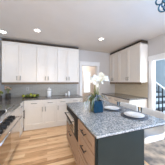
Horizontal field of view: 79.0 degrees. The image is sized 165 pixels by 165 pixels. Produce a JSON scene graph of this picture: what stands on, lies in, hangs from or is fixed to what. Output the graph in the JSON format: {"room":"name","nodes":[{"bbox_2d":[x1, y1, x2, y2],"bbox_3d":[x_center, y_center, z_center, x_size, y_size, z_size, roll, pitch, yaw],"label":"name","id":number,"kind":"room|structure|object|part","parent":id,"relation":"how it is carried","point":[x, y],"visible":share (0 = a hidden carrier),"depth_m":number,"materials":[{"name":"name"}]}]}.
{"room":"kitchen","nodes":[
{"label":"kitchen","id":0,"kind":"room"},
{"bbox_2d":[0,37,4,97],"bbox_3d":[-1.536,0.050,0.262,0.120,2.740,6.520,0,0,-20],"label":"wall","id":1,"kind":"structure","parent":0,"point":[1,85],"depth_m":3.02,"materials":[{"name":"paint"}]},
{"bbox_2d":[23,50,114,122],"bbox_3d":[-0.464,0.050,4.037,4.420,2.740,0.120,0,0,-20],"label":"wall","id":2,"kind":"structure","parent":0,"point":[89,56],"depth_m":4.42,"materials":[{"name":"paint"}]},
{"bbox_2d":[1,38,36,84],"bbox_3d":[-1.984,-0.610,3.222,0.935,1.370,0.375,0,0,-20],"label":"upper cabinet","id":3,"kind":"object","parent":2,"relation":"attached to","point":[19,58],"visible":0.97,"depth_m":3.08,"materials":[{"name":"white wood"}]},
{"bbox_3d":[-2.166,-0.585,3.010,0.428,1.172,0.020,0,0,-19],"label":"door","id":4,"kind":"part","parent":3,"relation":"part of","materials":[{"name":"white wood"}]},
{"bbox_3d":[-1.989,-1.195,3.237,0.935,0.030,0.343,0,0,-19],"label":"moulding","id":5,"kind":"part","parent":3,"relation":"part of","materials":[{"name":"white wood"}]},
{"bbox_3d":[-1.995,0.043,3.254,0.927,0.064,0.303,0,0,-19],"label":"light rail","id":6,"kind":"part","parent":3,"relation":"part of","materials":[{"name":"white wood"}]},
{"bbox_3d":[-1.731,-0.585,3.163,0.477,1.172,0.020,0,0,-19],"label":"door","id":7,"kind":"part","parent":3,"relation":"part of","materials":[{"name":"white wood"}]},
{"bbox_2d":[4,83,76,96],"bbox_3d":[-1.377,0.255,3.643,2.434,0.486,0.012,0,0,-20],"label":"backsplash","id":8,"kind":"structure","parent":2,"relation":"attached to","point":[17,90],"depth_m":3.59,"materials":[{"name":"grey tile"}]},
{"bbox_2d":[36,43,56,83],"bbox_3d":[-1.235,-0.610,3.487,0.650,1.370,0.375,0,0,-20],"label":"upper cabinet","id":9,"kind":"object","parent":2,"relation":"attached to","point":[46,53],"visible":0.98,"depth_m":3.35,"materials":[{"name":"white wood"}]},
{"bbox_3d":[-1.343,-0.585,3.301,0.300,1.172,0.020,0,0,-19],"label":"door","id":10,"kind":"part","parent":9,"relation":"part of","materials":[{"name":"white wood"}]},
{"bbox_3d":[-1.246,0.043,3.519,0.642,0.064,0.303,0,0,-19],"label":"light rail","id":11,"kind":"part","parent":9,"relation":"part of","materials":[{"name":"white wood"}]},
{"bbox_3d":[-1.043,-0.585,3.407,0.320,1.172,0.020,0,0,-19],"label":"door","id":12,"kind":"part","parent":9,"relation":"part of","materials":[{"name":"white wood"}]},
{"bbox_2d":[57,45,78,83],"bbox_3d":[-0.554,-0.610,3.728,0.790,1.370,0.375,0,0,-20],"label":"upper cabinet","id":13,"kind":"object","parent":2,"relation":"attached to","point":[67,57],"visible":0.97,"depth_m":3.59,"materials":[{"name":"white wood"}]},
{"bbox_3d":[-0.703,-0.585,3.528,0.355,1.172,0.020,0,0,-19],"label":"door","id":14,"kind":"part","parent":13,"relation":"part of","materials":[{"name":"white wood"}]},
{"bbox_3d":[-0.566,0.043,3.760,0.782,0.064,0.303,0,0,-19],"label":"light rail","id":15,"kind":"part","parent":13,"relation":"part of","materials":[{"name":"white wood"}]},
{"bbox_3d":[-0.336,-0.585,3.658,0.405,1.172,0.020,0,0,-19],"label":"door","id":16,"kind":"part","parent":13,"relation":"part of","materials":[{"name":"white wood"}]},
{"bbox_2d":[79,61,99,101],"bbox_3d":[0.292,0.282,4.283,0.960,2.275,0.160,0,0,-20],"label":"door frame","id":17,"kind":"structure","parent":2,"relation":"attached to","point":[96,65],"depth_m":4.20,"materials":[{"name":"paint"}]},
{"bbox_2d":[7,123,149,164],"bbox_3d":[1.183,1.470,2.726,6.950,0.100,9.650,0,0,-20],"label":"floor","id":18,"kind":"structure","parent":0,"point":[50,145],"depth_m":2.14,"materials":[{"name":"brown wood"}]},
{"bbox_2d":[0,104,21,164],"bbox_3d":[-1.522,0.940,1.593,0.765,0.960,1.220,0,0,-20],"label":"range","id":19,"kind":"object","parent":18,"relation":"on","point":[10,117],"visible":1,"depth_m":1.64,"materials":[{"name":"silver metal"}]},
{"bbox_3d":[-1.058,0.608,1.349,0.055,0.084,0.084,0,0,-19],"label":"knob","id":20,"kind":"part","parent":19,"relation":"part of","materials":[{"name":"black metal"}]},
{"bbox_3d":[-1.148,0.995,1.492,0.004,0.310,0.460,0,0,-19],"label":"door panel","id":21,"kind":"part","parent":19,"relation":"part of","materials":[{"name":"metal"}]},
{"bbox_2d":[0,104,18,119],"bbox_3d":[-1.555,0.492,1.582,0.695,0.065,1.220,0,0,-19],"label":"cooktop","id":22,"kind":"object","parent":19,"relation":"in","point":[6,110],"depth_m":1.77,"materials":[{"name":"silver metal"}]},
{"bbox_3d":[-1.234,0.606,1.695,0.044,0.158,1.220,0,0,-19],"label":"control panel","id":23,"kind":"part","parent":19,"relation":"part of","materials":[{"name":"silver metal"}]},
{"bbox_3d":[-1.222,0.527,1.699,0.040,0.040,1.220,0,0,-19],"label":"rail","id":24,"kind":"part","parent":19,"relation":"part of","materials":[{"name":"silver metal"}]},
{"bbox_2d":[20,102,24,135],"bbox_3d":[-1.873,0.980,2.469,0.677,0.880,0.655,0,0,-20],"label":"base cabinet","id":25,"kind":"object","parent":18,"relation":"on","point":[21,104],"visible":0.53,"depth_m":2.71,"materials":[{"name":"white wood"}]},
{"bbox_3d":[-1.598,1.015,2.566,0.020,0.571,0.638,0,0,-19],"label":"door","id":26,"kind":"part","parent":25,"relation":"part of","materials":[{"name":"white wood"}]},
{"bbox_2d":[0,94,82,104],"bbox_3d":[-1.152,0.519,3.046,2.458,0.039,1.261,0,0,-20],"label":"countertop","id":27,"kind":"structure","parent":25,"relation":"on","point":[14,100],"depth_m":3.03,"materials":[{"name":"grey stone"}]},
{"bbox_2d":[4,86,11,99],"bbox_3d":[-2.130,0.305,2.861,0.186,0.388,0.163,0,0,-44],"label":"flower pot","id":28,"kind":"object","parent":27,"relation":"on","point":[7,95],"visible":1,"depth_m":2.84,"materials":[{"name":"grey ceramic"}]},
{"bbox_3d":[-2.136,0.414,2.872,0.124,0.170,0.124,0,0,-19],"label":"pot","id":29,"kind":"part","parent":28,"relation":"part of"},
{"bbox_2d":[47,88,50,96],"bbox_3d":[-1.161,0.345,3.472,0.156,0.308,0.156,0,0,-20],"label":"canister","id":30,"kind":"object","parent":27,"relation":"on","point":[49,89],"visible":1,"depth_m":3.40,"materials":[{"name":"white ceramic"}]},
{"bbox_2d":[24,99,55,130],"bbox_3d":[-1.360,0.980,3.300,0.920,0.880,0.644,0,0,-20],"label":"base cabinet","id":31,"kind":"object","parent":18,"relation":"on","point":[39,114],"visible":0.97,"depth_m":3.03,"materials":[{"name":"white wood"}]},
{"bbox_3d":[-1.440,0.636,2.980,0.537,0.159,0.020,0,0,-19],"label":"drawer","id":32,"kind":"part","parent":31,"relation":"part of","materials":[{"name":"white wood"}]},
{"bbox_3d":[-1.440,1.015,2.980,0.537,0.571,0.020,0,0,-19],"label":"door","id":33,"kind":"part","parent":31,"relation":"part of","materials":[{"name":"white wood"}]},
{"bbox_3d":[-1.011,0.636,3.132,0.357,0.159,0.020,0,0,-19],"label":"drawer","id":34,"kind":"part","parent":31,"relation":"part of","materials":[{"name":"white wood"}]},
{"bbox_3d":[-1.011,1.015,3.132,0.357,0.571,0.020,0,0,-19],"label":"door","id":35,"kind":"part","parent":31,"relation":"part of","materials":[{"name":"white wood"}]},
{"bbox_2d":[56,98,80,125],"bbox_3d":[-0.524,0.980,3.596,0.850,0.880,0.644,0,0,-20],"label":"base cabinet","id":36,"kind":"object","parent":18,"relation":"on","point":[61,106],"visible":0.56,"depth_m":3.26,"materials":[{"name":"white wood"}]},
{"bbox_3d":[-0.643,1.015,3.263,0.387,0.571,0.020,0,0,-19],"label":"door","id":37,"kind":"part","parent":36,"relation":"part of","materials":[{"name":"white wood"}]},
{"bbox_3d":[-0.643,0.636,3.263,0.387,0.159,0.020,0,0,-19],"label":"drawer","id":38,"kind":"part","parent":36,"relation":"part of","materials":[{"name":"white wood"}]},
{"bbox_3d":[-0.246,0.636,3.403,0.437,0.159,0.020,0,0,-19],"label":"drawer","id":39,"kind":"part","parent":36,"relation":"part of","materials":[{"name":"white wood"}]},
{"bbox_2d":[102,94,112,102],"bbox_3d":[1.299,0.980,4.166,0.744,0.880,0.790,0,0,-20],"label":"base cabinet","id":40,"kind":"object","parent":18,"relation":"on","point":[109,98],"visible":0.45,"depth_m":3.94,"materials":[{"name":"white wood"}]},
{"bbox_2d":[65,105,162,164],"bbox_3d":[0.326,0.972,1.806,1.084,0.896,1.533,0,0,-20],"label":"kitchen island","id":41,"kind":"object","parent":18,"relation":"on","point":[127,148],"visible":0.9,"depth_m":1.07,"materials":[{"name":"wood"}]},
{"bbox_2d":[65,105,78,141],"bbox_3d":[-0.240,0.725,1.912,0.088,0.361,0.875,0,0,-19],"label":"microwave","id":42,"kind":"object","parent":41,"relation":"in","point":[72,120],"depth_m":1.74,"materials":[{"name":"silver metal"}]},
{"bbox_3d":[-0.209,1.113,1.922,0.020,0.386,0.874,0,0,-19],"label":"drawer","id":43,"kind":"part","parent":41,"relation":"part of","materials":[{"name":"beige wood"}]},
{"bbox_3d":[0.033,1.165,1.240,0.020,0.281,0.545,0,0,-19],"label":"drawer","id":44,"kind":"part","parent":41,"relation":"part of","materials":[{"name":"beige wood"}]},
{"bbox_3d":[0.033,0.870,1.240,0.020,0.281,0.545,0,0,-19],"label":"drawer","id":45,"kind":"part","parent":41,"relation":"part of","materials":[{"name":"beige wood"}]},
{"bbox_3d":[0.033,0.634,1.240,0.020,0.163,0.545,0,0,-19],"label":"drawer","id":46,"kind":"part","parent":41,"relation":"part of","materials":[{"name":"beige wood"}]},
{"bbox_3d":[0.133,0.926,0.963,0.019,0.788,0.034,0,0,-19],"label":"corner post","id":47,"kind":"part","parent":41,"relation":"part of","materials":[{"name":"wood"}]},
{"bbox_2d":[66,100,164,138],"bbox_3d":[0.355,0.511,1.827,1.032,0.023,1.563,0,0,-20],"label":"island countertop","id":48,"kind":"structure","parent":41,"relation":"on","point":[106,123],"depth_m":1.27,"materials":[{"name":"stone"}]},
{"bbox_2d":[79,72,108,112],"bbox_3d":[0.188,0.161,1.666,0.499,0.677,0.425,0,0,15],"label":"potted orchid","id":49,"kind":"object","parent":48,"relation":"on","point":[96,105],"visible":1,"depth_m":1.63,"materials":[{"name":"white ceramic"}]},
{"bbox_3d":[0.236,0.402,1.685,0.172,0.195,0.172,0,0,-19],"label":"pot","id":50,"kind":"part","parent":49,"relation":"part of","materials":[{"name":"blue ceramic"}]},
{"bbox_2d":[103,106,121,111],"bbox_3d":[0.541,0.495,1.857,0.370,0.009,0.370,0,0,-20],"label":"charger plate","id":51,"kind":"object","parent":48,"relation":"on","point":[119,109],"visible":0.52,"depth_m":1.73,"materials":[{"name":"ceramic"}]},
{"bbox_3d":[0.541,0.484,1.857,0.276,0.018,0.276,0,0,-20],"label":"dinner plate","id":52,"kind":"object","parent":51,"relation":"on","visible":0},
{"bbox_2d":[106,106,117,108],"bbox_3d":[0.541,0.477,1.857,0.214,0.018,0.214,0,0,-20],"label":"salad plate","id":53,"kind":"object","parent":52,"relation":"on","point":[108,107],"visible":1,"depth_m":1.88,"materials":[{"name":"white ceramic"}]},
{"bbox_2d":[121,112,148,119],"bbox_3d":[0.760,0.495,1.478,0.370,0.009,0.370,0,0,-20],"label":"charger plate","id":54,"kind":"object","parent":48,"relation":"on","point":[145,117],"visible":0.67,"depth_m":1.39,"materials":[{"name":"ceramic"}]},
{"bbox_2d":[124,111,144,117],"bbox_3d":[0.760,0.484,1.478,0.276,0.018,0.276,0,0,-20],"label":"dinner plate","id":55,"kind":"object","parent":54,"relation":"on","point":[143,115],"visible":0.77,"depth_m":1.42,"materials":[{"name":"white ceramic"}]},
{"bbox_2d":[126,112,141,116],"bbox_3d":[0.760,0.477,1.478,0.214,0.018,0.214,0,0,-20],"label":"salad plate","id":56,"kind":"object","parent":55,"relation":"on","point":[136,114],"visible":1,"depth_m":1.48,"materials":[{"name":"white ceramic"}]},
{"bbox_3d":[0.416,0.976,1.034,0.585,0.888,0.018,0,0,-19],"label":"panel","id":57,"kind":"part","parent":41,"relation":"part of","materials":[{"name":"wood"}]},
{"bbox_2d":[120,102,137,110],"bbox_3d":[0.792,0.944,2.082,0.520,0.952,0.448,0,0,-27],"label":"bar stool","id":58,"kind":"object","parent":18,"relation":"on","point":[127,105],"visible":0.14,"depth_m":2.15,"materials":[{"name":"white fabric"}]},
{"bbox_2d":[113,97,146,107],"bbox_3d":[1.564,0.980,3.416,0.744,0.880,0.796,0,0,-20],"label":"base cabinet","id":59,"kind":"object","parent":18,"relation":"on","point":[140,103],"visible":0.3,"depth_m":3.10,"materials":[{"name":"white wood"}]},
{"bbox_2d":[101,93,147,99],"bbox_3d":[1.445,0.519,3.785,0.721,0.039,1.601,0,0,-20],"label":"countertop","id":60,"kind":"structure","parent":59,"relation":"on","point":[117,95],"depth_m":3.45,"materials":[{"name":"grey stone"}]},
{"bbox_2d":[142,107,164,164],"bbox_3d":[0.975,0.944,1.624,0.520,0.952,0.448,0,0,-18],"label":"bar stool","id":61,"kind":"object","parent":18,"relation":"on","point":[154,134],"visible":0.44,"depth_m":1.54,"materials":[{"name":"white fabric"}]},
{"bbox_2d":[144,135,163,143],"bbox_3d":[0.988,0.835,1.628,0.410,0.074,0.400,0,0,-18],"label":"seat cushion","id":62,"kind":"object","parent":61,"relation":"on","point":[154,139],"depth_m":1.43,"materials":[{"name":"white fabric"}]},
{"bbox_2d":[144,135,164,164],"bbox_3d":[1.840,1.415,1.739,1.310,0.010,1.550,0,0,-20],"label":"rug","id":63,"kind":"object","parent":18,"relation":"on","point":[154,152],"visible":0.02,"depth_m":2.00,"materials":[{"name":"beige fabric"}]},
{"bbox_2d":[156,82,164,112],"bbox_3d":[3.046,-0.275,5.192,1.350,3.391,3.495,0,0,-20],"label":"staircase","id":64,"kind":"structure","parent":18,"relation":"on","point":[160,99],"depth_m":4.06,"materials":[{"name":"paint"}]},
{"bbox_2d":[0,0,164,52],"bbox_3d":[0.558,-1.380,0.924,4.570,0.120,6.670,0,0,-20],"label":"ceiling","id":65,"kind":"structure","parent":0,"point":[80,24],"depth_m":2.22,"materials":[{"name":"paint"}]},
{"bbox_2d":[155,0,164,12],"bbox_3d":[1.169,-1.128,1.311,0.275,0.380,0.250,0,0,-20],"label":"pendant","id":66,"kind":"object","parent":65,"relation":"hanging from","point":[162,2],"visible":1,"depth_m":1.35,"materials":[{"name":"blue glass"}]},
{"bbox_2d":[82,66,94,101],"bbox_3d":[0.088,0.050,5.144,2.640,2.740,1.600,0,0,-20],"label":"wall","id":67,"kind":"structure","parent":0,"point":[84,68],"depth_m":5.96,"materials":[{"name":"paint"}]},
{"bbox_2d":[83,71,90,93],"bbox_3d":[0.266,0.010,5.945,0.550,1.340,0.091,0,0,-20],"label":"window","id":68,"kind":"structure","parent":67,"relation":"in","point":[86,74],"depth_m":5.97,"materials":[{"name":"glass"}]},
{"bbox_3d":[0.252,0.010,5.985,0.390,1.220,0.006,0,0,-19],"label":"pane","id":69,"kind":"part","parent":68,"relation":"part of","materials":[{"name":"clear glass"}]},
{"bbox_2d":[126,33,164,107],"bbox_3d":[3.364,-0.880,3.111,2.420,4.600,8.620,0,0,-20],"label":"wall","id":70,"kind":"structure","parent":0,"point":[156,45],"depth_m":3.14,"materials":[{"name":"paint"}]},
{"bbox_2d":[109,50,119,83],"bbox_3d":[1.459,-0.610,4.312,0.345,1.370,0.640,0,0,-20],"label":"upper cabinet","id":71,"kind":"object","parent":70,"relation":"attached to","point":[113,57],"visible":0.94,"depth_m":4.24,"materials":[{"name":"white wood"}]},
{"bbox_3d":[1.277,-0.585,4.452,0.020,1.172,0.235,0,0,-19],"label":"door","id":72,"kind":"part","parent":71,"relation":"part of","materials":[{"name":"white wood"}]},
{"bbox_3d":[1.382,-0.585,4.156,0.020,1.172,0.375,0,0,-19],"label":"door","id":73,"kind":"part","parent":71,"relation":"part of","materials":[{"name":"white wood"}]},
{"bbox_2d":[115,83,147,97],"bbox_3d":[1.789,0.255,3.916,0.012,0.486,1.609,0,0,-20],"label":"backsplash","id":74,"kind":"structure","parent":70,"relation":"attached to","point":[141,90],"depth_m":3.67,"materials":[{"name":"beige tile"}]},
{"bbox_2d":[119,40,147,83],"bbox_3d":[1.729,-0.610,3.549,0.345,1.370,0.976,0,0,-20],"label":"upper cabinet","id":75,"kind":"object","parent":70,"relation":"attached to","point":[133,58],"visible":1,"depth_m":3.27,"materials":[{"name":"white wood"}]},
{"bbox_3d":[1.526,-0.585,3.750,0.020,1.172,0.440,0,0,-19],"label":"door","id":76,"kind":"part","parent":75,"relation":"part of","materials":[{"name":"white wood"}]},
{"bbox_3d":[1.744,-1.195,3.554,0.313,0.030,0.976,0,0,-19],"label":"moulding","id":77,"kind":"part","parent":75,"relation":"part of","materials":[{"name":"white wood"}]},
{"bbox_3d":[1.761,0.043,3.560,0.273,0.064,0.968,0,0,-19],"label":"light rail","id":78,"kind":"part","parent":75,"relation":"part of","materials":[{"name":"white wood"}]},
{"bbox_3d":[1.687,-0.585,3.296,0.020,1.172,0.506,0,0,-19],"label":"door","id":79,"kind":"part","parent":75,"relation":"part of","materials":[{"name":"white wood"}]},
{"bbox_2d":[148,53,164,109],"bbox_3d":[2.351,0.315,2.485,0.148,2.210,1.415,0,0,-20],"label":"door frame","id":80,"kind":"structure","parent":70,"relation":"attached to","point":[152,62],"depth_m":3.03,"materials":[{"name":"paint"}]}
]}

